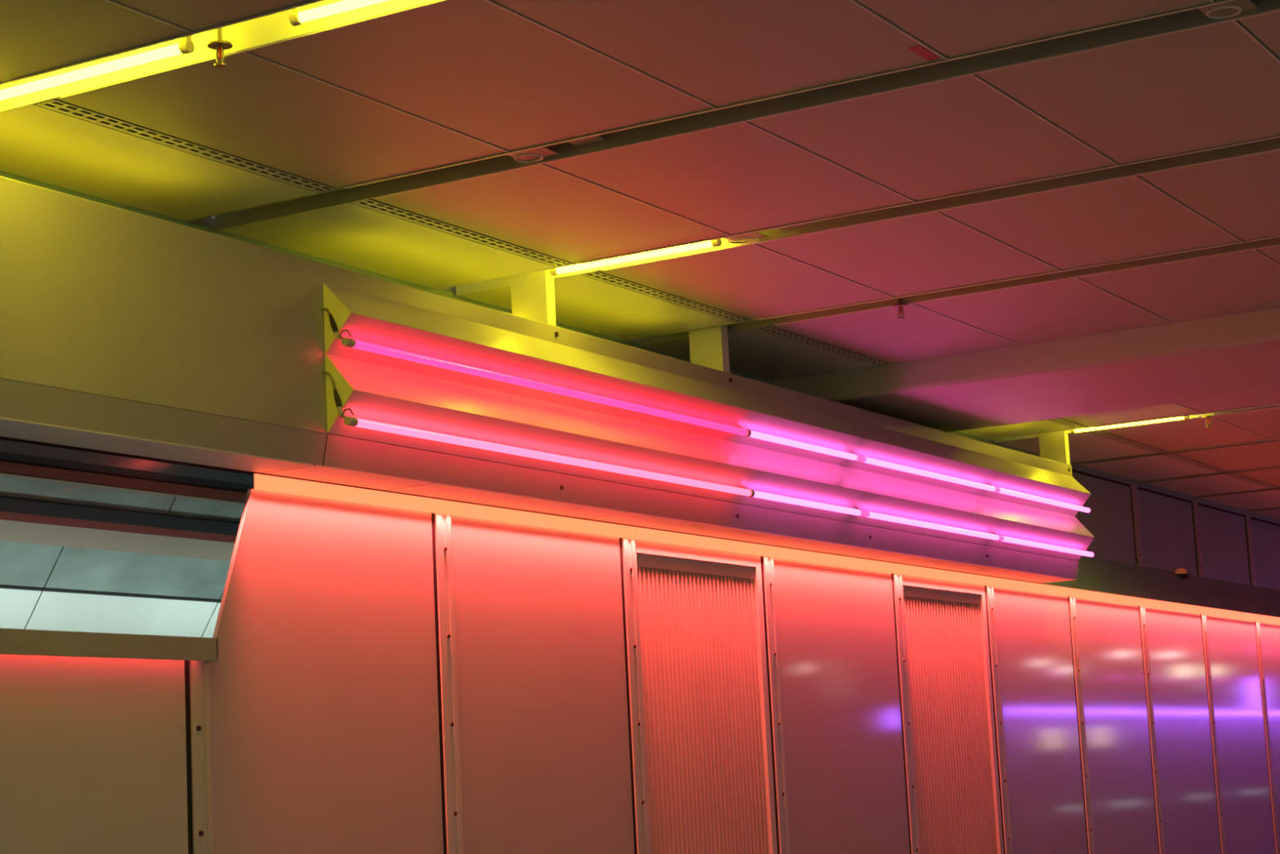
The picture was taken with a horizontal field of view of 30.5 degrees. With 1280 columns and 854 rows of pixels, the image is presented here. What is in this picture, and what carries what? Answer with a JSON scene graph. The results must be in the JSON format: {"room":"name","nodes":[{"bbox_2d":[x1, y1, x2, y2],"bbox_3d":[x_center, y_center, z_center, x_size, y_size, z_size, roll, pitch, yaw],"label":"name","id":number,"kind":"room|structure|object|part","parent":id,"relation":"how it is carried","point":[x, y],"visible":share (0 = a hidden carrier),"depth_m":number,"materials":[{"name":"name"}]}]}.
{"room":"railway station","nodes":[
{"label":"railway station","id":0,"kind":"room"},
{"bbox_2d":[0,0,1279,519],"bbox_3d":[9.767,0.784,18.894,6.492,0.260,47.200,-8,-10,29],"label":"ceiling","id":1,"kind":"structure","parent":0,"point":[1073,208],"depth_m":6.18,"materials":[{"name":"metal"}]},
{"bbox_2d":[0,35,195,100],"bbox_3d":[-1.244,-0.831,5.172,0.656,0.147,0.040,-8,-10,29],"label":"lamp","id":2,"kind":"object","parent":1,"relation":"attached to","point":[186,46],"visible":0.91,"depth_m":5.12,"materials":[{"name":"beige"}]},
{"bbox_2d":[32,98,334,192],"bbox_3d":[-1.097,-0.690,5.779,0.064,0.018,1.036,-8,-10,29],"label":"ceiling vent","id":3,"kind":"object","parent":1,"relation":"in","point":[55,105],"visible":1,"depth_m":5.72,"materials":[{"name":"metal"}]},
{"bbox_2d":[207,27,232,68],"bbox_3d":[-0.893,-0.836,4.980,0.053,0.147,0.053,-8,-10,29],"label":"sprinkler","id":4,"kind":"object","parent":1,"relation":"attached to","point":[220,45],"visible":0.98,"depth_m":4.97,"materials":[{"name":"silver metal"}]},
{"bbox_3d":[-0.890,-0.794,4.973,0.008,0.028,0.008,-8,-10,29],"label":"glass bulb","id":5,"kind":"part","parent":4,"relation":"part of","materials":[{"name":"red glass"}]},
{"bbox_3d":[-0.890,-0.788,4.973,0.021,0.042,0.004,-8,-10,29],"label":"frame","id":6,"kind":"part","parent":4,"relation":"part of","materials":[{"name":"brown metal"}]},
{"bbox_2d":[288,0,389,26],"bbox_3d":[-0.450,-0.941,4.720,0.632,0.147,0.040,-8,-10,29],"label":"lamp","id":7,"kind":"object","parent":1,"relation":"attached to","point":[297,17],"visible":1,"depth_m":4.81,"materials":[{"name":"beige"}]},
{"bbox_2d":[349,198,571,266],"bbox_3d":[-0.500,-0.563,6.796,0.064,0.018,1.040,-8,-10,29],"label":"ceiling vent","id":8,"kind":"object","parent":1,"relation":"in","point":[370,204],"visible":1,"depth_m":6.75,"materials":[{"name":"metal"}]},
{"bbox_2d":[510,269,555,325],"bbox_3d":[-0.337,-0.409,7.397,0.130,0.202,0.050,-8,-10,29],"label":"plate","id":9,"kind":"object","parent":1,"relation":"attached to","point":[532,294],"visible":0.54,"depth_m":7.37,"materials":[{"name":"metal"}]},
{"bbox_2d":[506,135,606,162],"bbox_3d":[-0.220,-0.709,5.960,0.248,0.030,0.120,-8,-10,29],"label":"ring","id":10,"kind":"object","parent":1,"relation":"attached to","point":[528,156],"visible":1,"depth_m":5.98,"materials":[{"name":"metal"}]},
{"bbox_3d":[-0.280,-0.701,5.994,0.108,0.003,0.120,-8,-10,29],"label":"plate","id":11,"kind":"part","parent":10,"relation":"part of","materials":[{"name":"metal"}]},
{"bbox_3d":[-0.152,-0.731,5.922,0.088,0.004,0.120,-8,-10,29],"label":"connector plate","id":12,"kind":"part","parent":10,"relation":"part of","materials":[{"name":"metal"}]},
{"bbox_2d":[549,239,721,275],"bbox_3d":[-0.021,-0.579,7.198,0.596,0.147,0.040,-8,-10,29],"label":"lamp","id":13,"kind":"object","parent":1,"relation":"attached to","point":[717,242],"visible":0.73,"depth_m":7.17,"materials":[{"name":"beige"}]},
{"bbox_2d":[578,271,749,322],"bbox_3d":[0.096,-0.436,7.813,0.064,0.018,1.044,-8,-10,29],"label":"ceiling vent","id":14,"kind":"object","parent":1,"relation":"in","point":[596,275],"visible":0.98,"depth_m":7.77,"materials":[{"name":"metal"}]},
{"bbox_2d":[688,324,729,373],"bbox_3d":[0.247,-0.285,8.393,0.130,0.202,0.050,-8,-10,29],"label":"plate","id":15,"kind":"object","parent":1,"relation":"attached to","point":[708,347],"visible":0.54,"depth_m":8.36,"materials":[{"name":"metal"}]},
{"bbox_2d":[724,223,808,244],"bbox_3d":[0.365,-0.580,6.981,0.248,0.030,0.120,-8,-10,29],"label":"ring","id":16,"kind":"object","parent":1,"relation":"attached to","point":[735,239],"visible":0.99,"depth_m":7.01,"materials":[{"name":"metal"}]},
{"bbox_3d":[0.305,-0.572,7.015,0.108,0.003,0.120,-8,-10,29],"label":"plate","id":17,"kind":"part","parent":16,"relation":"part of","materials":[{"name":"metal"}]},
{"bbox_3d":[0.434,-0.602,6.944,0.088,0.004,0.120,-8,-10,29],"label":"connector plate","id":18,"kind":"part","parent":16,"relation":"part of","materials":[{"name":"metal"}]},
{"bbox_2d":[752,325,888,366],"bbox_3d":[0.692,-0.309,8.829,0.064,0.018,1.052,-8,-10,29],"label":"ceiling vent","id":19,"kind":"object","parent":1,"relation":"in","point":[771,330],"visible":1,"depth_m":8.79,"materials":[{"name":"metal"}]},
{"bbox_2d":[893,297,907,319],"bbox_3d":[0.897,-0.444,8.093,0.053,0.147,0.053,-8,-10,29],"label":"sprinkler","id":20,"kind":"object","parent":1,"relation":"attached to","point":[900,305],"visible":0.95,"depth_m":8.08,"materials":[{"name":"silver metal"}]},
{"bbox_3d":[0.899,-0.396,8.086,0.021,0.042,0.004,-8,-10,29],"label":"frame","id":21,"kind":"part","parent":20,"relation":"part of","materials":[{"name":"brown metal"}]},
{"bbox_2d":[908,45,940,61],"bbox_3d":[0.642,-0.844,5.300,0.028,0.002,0.116,-8,-10,29],"label":"sticker","id":22,"kind":"object","parent":1,"relation":"attached to","point":[920,51],"visible":1,"depth_m":5.30,"materials":[{"name":"paper"}]},
{"bbox_2d":[915,48,933,58],"bbox_3d":[0.643,-0.843,5.301,0.012,0.001,0.077,-8,-10,29],"label":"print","id":23,"kind":"object","parent":22,"relation":"on","point":[924,53],"depth_m":5.30},
{"bbox_2d":[1038,430,1070,465],"bbox_3d":[2.014,0.092,11.405,0.130,0.202,0.050,-8,-10,29],"label":"plate","id":24,"kind":"object","parent":1,"relation":"attached to","point":[1054,446],"visible":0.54,"depth_m":11.38,"materials":[{"name":"metal"}]},
{"bbox_2d":[1047,417,1088,428],"bbox_3d":[1.846,-0.062,10.796,0.064,0.018,1.104,-8,-10,29],"label":"ceiling vent","id":25,"kind":"object","parent":1,"relation":"in","point":[1068,423],"visible":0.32,"depth_m":11.09,"materials":[{"name":"metal"}]},
{"bbox_2d":[1084,429,1165,453],"bbox_3d":[2.451,0.067,11.828,0.064,0.018,1.072,-8,-10,29],"label":"ceiling vent","id":26,"kind":"object","parent":1,"relation":"in","point":[1099,433],"visible":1,"depth_m":11.80,"materials":[{"name":"metal"}]},
{"bbox_2d":[1070,415,1189,433],"bbox_3d":[2.336,-0.074,11.228,0.584,0.147,0.040,-8,-10,29],"label":"lamp","id":27,"kind":"object","parent":1,"relation":"attached to","point":[1074,431],"visible":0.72,"depth_m":11.21,"materials":[{"name":"beige"}]},
{"bbox_2d":[1160,453,1227,472],"bbox_3d":[3.034,0.191,12.821,0.064,0.018,1.020,-8,-10,29],"label":"ceiling vent","id":28,"kind":"object","parent":1,"relation":"in","point":[1174,456],"visible":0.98,"depth_m":12.80,"materials":[{"name":"metal"}]},
{"bbox_2d":[1202,415,1213,426],"bbox_3d":[2.679,-0.072,11.078,0.053,0.147,0.053,-8,-10,29],"label":"sprinkler","id":29,"kind":"object","parent":1,"relation":"attached to","point":[1207,417],"visible":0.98,"depth_m":11.07,"materials":[{"name":"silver metal"}]},
{"bbox_2d":[1198,0,1257,18],"bbox_3d":[1.337,-0.924,5.074,0.248,0.030,0.120,-8,-10,29],"label":"ring","id":30,"kind":"object","parent":1,"relation":"attached to","point":[1234,7],"visible":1,"depth_m":5.12,"materials":[{"name":"metal"}]},
{"bbox_2d":[1223,472,1278,488],"bbox_3d":[3.584,0.309,13.760,0.064,0.018,0.952,-8,-10,29],"label":"ceiling vent","id":31,"kind":"object","parent":1,"relation":"in","point":[1233,475],"visible":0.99,"depth_m":13.74,"materials":[{"name":"metal"}]},
{"bbox_2d":[0,170,1279,853],"bbox_3d":[1.471,1.683,11.520,1.220,3.252,26.400,-8,-10,29],"label":"wall","id":32,"kind":"structure","parent":0,"point":[393,673],"depth_m":7.17,"materials":[{"name":"metal"}]},
{"bbox_2d":[0,627,217,662],"bbox_3d":[-2.891,0.195,3.001,0.064,0.059,7.080,-8,-10,29],"label":"trim","id":33,"kind":"structure","parent":32,"relation":"attached to","point":[12,641],"depth_m":5.67,"materials":[{"name":"paint"}]},
{"bbox_3d":[-1.687,0.617,6.043,0.283,0.397,5.600,-8,-10,29],"label":"pale panel","id":34,"kind":"part","parent":32,"relation":"part of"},
{"bbox_3d":[-1.505,0.271,5.979,0.048,0.058,5.600,-8,-10,29],"label":"cream rail","id":35,"kind":"part","parent":32,"relation":"part of","materials":[{"name":"beige metal"}]},
{"bbox_3d":[-1.485,0.235,5.972,0.030,0.031,5.600,-8,-10,29],"label":"red rail","id":36,"kind":"part","parent":32,"relation":"part of","materials":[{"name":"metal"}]},
{"bbox_3d":[-1.471,0.208,5.968,0.044,0.046,5.600,-8,-10,29],"label":"shadow rail","id":37,"kind":"part","parent":32,"relation":"part of","materials":[{"name":"black metal"}]},
{"bbox_3d":[-1.429,0.122,5.954,0.031,0.034,5.600,-8,-10,29],"label":"red rail","id":38,"kind":"part","parent":32,"relation":"part of","materials":[{"name":"metal"}]},
{"bbox_3d":[-1.399,0.073,5.942,0.034,0.037,5.600,-8,-10,29],"label":"steel rail","id":39,"kind":"part","parent":32,"relation":"part of","materials":[{"name":"metal"}]},
{"bbox_3d":[-1.419,0.095,5.951,0.029,0.033,5.600,-8,-10,29],"label":"shadow rail","id":40,"kind":"part","parent":32,"relation":"part of","materials":[{"name":"black metal"}]},
{"bbox_3d":[-1.085,1.577,5.862,0.017,1.988,0.070,-8,-10,29],"label":"divider post","id":41,"kind":"part","parent":32,"relation":"part of","materials":[{"name":"metal"}]},
{"bbox_3d":[-1.387,0.028,5.941,0.050,0.060,5.600,-8,-10,29],"label":"rail","id":42,"kind":"part","parent":32,"relation":"part of","materials":[{"name":"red metal"}]},
{"bbox_3d":[-0.823,1.408,6.368,0.012,2.448,1.020,-8,-10,29],"label":"wall panel","id":43,"kind":"part","parent":32,"relation":"part of","materials":[{"name":"metal"}]},
{"bbox_3d":[-0.535,1.469,6.853,0.017,2.448,0.078,-8,-10,29],"label":"divider post","id":44,"kind":"part","parent":32,"relation":"part of","materials":[{"name":"metal"}]},
{"bbox_2d":[0,417,1076,582],"bbox_3d":[-1.301,0.035,5.668,0.180,0.004,13.220,-8,-10,29],"label":"trim","id":45,"kind":"structure","parent":32,"relation":"attached to","point":[9,428],"depth_m":6.86,"materials":[{"name":"metal"}]},
{"bbox_2d":[0,176,1079,578],"bbox_3d":[-1.302,-0.256,5.705,0.202,0.583,13.220,-8,-10,29],"label":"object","id":46,"kind":"structure","parent":32,"relation":"attached to","point":[113,320],"depth_m":5.95,"materials":[{"name":"paint"}]},
{"bbox_3d":[-0.264,1.528,7.320,0.012,2.448,0.992,-8,-10,29],"label":"wall panel","id":47,"kind":"part","parent":32,"relation":"part of","materials":[{"name":"metal"}]},
{"bbox_3d":[0.017,1.587,7.794,0.017,2.448,0.078,-8,-10,29],"label":"divider post","id":48,"kind":"part","parent":32,"relation":"part of","materials":[{"name":"metal"}]},
{"bbox_2d":[635,539,777,853],"bbox_3d":[0.261,1.643,8.240,0.036,2.448,0.944,-8,-10,29],"label":"wall panel","id":49,"kind":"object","parent":32,"relation":"in","point":[710,783],"depth_m":8.34,"materials":[{"name":"metal"}]},
{"bbox_2d":[320,283,1094,560],"bbox_3d":[0.664,0.122,8.781,0.093,0.410,5.878,-8,-10,29],"label":"light fixture","id":50,"kind":"object","parent":32,"relation":"attached to","point":[397,373],"visible":1,"depth_m":7.70,"materials":[{"name":"metal"}]},
{"bbox_3d":[-0.810,-0.298,6.291,0.091,0.194,0.004,-8,-10,29],"label":"plate","id":51,"kind":"part","parent":50,"relation":"part of","materials":[{"name":"metal"}]},
{"bbox_3d":[-0.800,-0.096,6.260,0.091,0.215,0.004,-8,-10,29],"label":"plate","id":52,"kind":"part","parent":50,"relation":"part of","materials":[{"name":"metal"}]},
{"bbox_3d":[3.657,1.146,14.283,0.006,0.042,18.642,-8,-10,29],"label":"cornice","id":53,"kind":"part","parent":32,"relation":"part of","materials":[{"name":"metal"}]},
{"bbox_3d":[3.664,1.147,14.266,0.004,0.042,18.660,-8,-10,29],"label":"cornice","id":54,"kind":"part","parent":32,"relation":"part of","materials":[{"name":"beige"}]},
{"bbox_3d":[0.541,1.699,8.688,0.017,2.448,0.078,-8,-10,29],"label":"divider post","id":55,"kind":"part","parent":32,"relation":"part of","materials":[{"name":"metal"}]},
{"bbox_3d":[0.837,1.763,9.197,0.012,2.448,1.091,-8,-10,29],"label":"wall panel","id":56,"kind":"part","parent":32,"relation":"part of","materials":[{"name":"metal"}]},
{"bbox_3d":[1.143,1.827,9.714,0.017,2.448,0.078,-8,-10,29],"label":"divider post","id":57,"kind":"part","parent":32,"relation":"part of","materials":[{"name":"metal"}]},
{"bbox_2d":[902,574,1004,853],"bbox_3d":[1.386,1.884,10.158,0.036,2.448,0.941,-8,-10,29],"label":"wall panel","id":58,"kind":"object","parent":32,"relation":"in","point":[952,705],"depth_m":10.26,"materials":[{"name":"metal"}]},
{"bbox_3d":[1.665,1.939,10.604,0.017,2.448,0.078,-8,-10,29],"label":"divider post","id":59,"kind":"part","parent":32,"relation":"part of","materials":[{"name":"metal"}]},
{"bbox_3d":[1.936,1.997,11.071,0.012,2.448,0.992,-8,-10,29],"label":"wall panel","id":60,"kind":"part","parent":32,"relation":"part of","materials":[{"name":"metal"}]},
{"bbox_3d":[2.217,2.056,11.545,0.017,2.448,0.078,-8,-10,29],"label":"divider post","id":61,"kind":"part","parent":32,"relation":"part of","materials":[{"name":"metal"}]},
{"bbox_3d":[2.544,0.606,12.894,0.011,0.650,1.052,-8,-10,29],"label":"wall panel","id":62,"kind":"part","parent":32,"relation":"part of","materials":[{"name":"metal"}]},
{"bbox_3d":[2.488,2.115,12.012,0.012,2.448,0.992,-8,-10,29],"label":"wall panel","id":63,"kind":"part","parent":32,"relation":"part of","materials":[{"name":"white metal"}]},
{"bbox_2d":[993,555,1279,617],"bbox_3d":[5.136,1.362,17.048,0.208,0.230,13.300,-8,-10,29],"label":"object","id":64,"kind":"structure","parent":32,"relation":"attached to","point":[1094,574],"depth_m":13.46,"materials":[{"name":"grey metal"}]},
{"bbox_2d":[1175,568,1189,578],"bbox_3d":[3.210,0.867,13.914,0.088,0.060,0.088,-8,-10,29],"label":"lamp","id":65,"kind":"object","parent":64,"relation":"on","point":[1180,572],"visible":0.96,"depth_m":13.88,"materials":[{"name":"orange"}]},
{"bbox_3d":[2.841,0.660,13.394,0.020,0.668,0.092,-8,-10,29],"label":"divider post","id":66,"kind":"part","parent":32,"relation":"part of","materials":[{"name":"metal"}]},
{"bbox_3d":[2.768,2.174,12.486,0.017,2.448,0.078,-8,-10,29],"label":"divider post","id":67,"kind":"part","parent":32,"relation":"part of","materials":[{"name":"metal"}]},
{"bbox_3d":[3.129,0.731,13.892,0.011,0.650,1.060,-8,-10,29],"label":"wall panel","id":68,"kind":"part","parent":32,"relation":"part of","materials":[{"name":"metal"}]},
{"bbox_3d":[3.044,2.234,12.961,0.012,2.448,1.011,-8,-10,29],"label":"wall panel","id":69,"kind":"part","parent":32,"relation":"part of","materials":[{"name":"white metal"}]},
{"bbox_3d":[3.428,0.785,14.396,0.020,0.668,0.092,-8,-10,29],"label":"divider post","id":70,"kind":"part","parent":32,"relation":"part of","materials":[{"name":"metal"}]},
{"bbox_3d":[3.330,2.294,13.443,0.017,2.448,0.078,-8,-10,29],"label":"divider post","id":71,"kind":"part","parent":32,"relation":"part of","materials":[{"name":"metal"}]},
{"bbox_3d":[3.713,0.856,14.887,0.011,0.650,1.044,-8,-10,29],"label":"wall panel","id":72,"kind":"part","parent":32,"relation":"part of","materials":[{"name":"metal"}]},
{"bbox_3d":[3.609,2.354,13.923,0.012,2.448,1.022,-8,-10,29],"label":"wall panel","id":73,"kind":"part","parent":32,"relation":"part of","materials":[{"name":"metal"}]},
{"bbox_3d":[4.008,0.909,15.383,0.020,0.668,0.092,-8,-10,29],"label":"divider post","id":74,"kind":"part","parent":32,"relation":"part of","materials":[{"name":"metal"}]},
{"bbox_3d":[4.289,0.979,15.870,0.011,0.650,1.032,-8,-10,29],"label":"wall panel","id":75,"kind":"part","parent":32,"relation":"part of","materials":[{"name":"grey metal"}]},
{"bbox_3d":[3.897,2.415,14.410,0.017,2.448,0.078,-8,-10,29],"label":"divider post","id":76,"kind":"part","parent":32,"relation":"part of","materials":[{"name":"metal"}]},
{"bbox_3d":[4.171,2.474,14.882,0.012,2.448,1.005,-8,-10,29],"label":"wall panel","id":77,"kind":"part","parent":32,"relation":"part of","materials":[{"name":"metal"}]}
]}

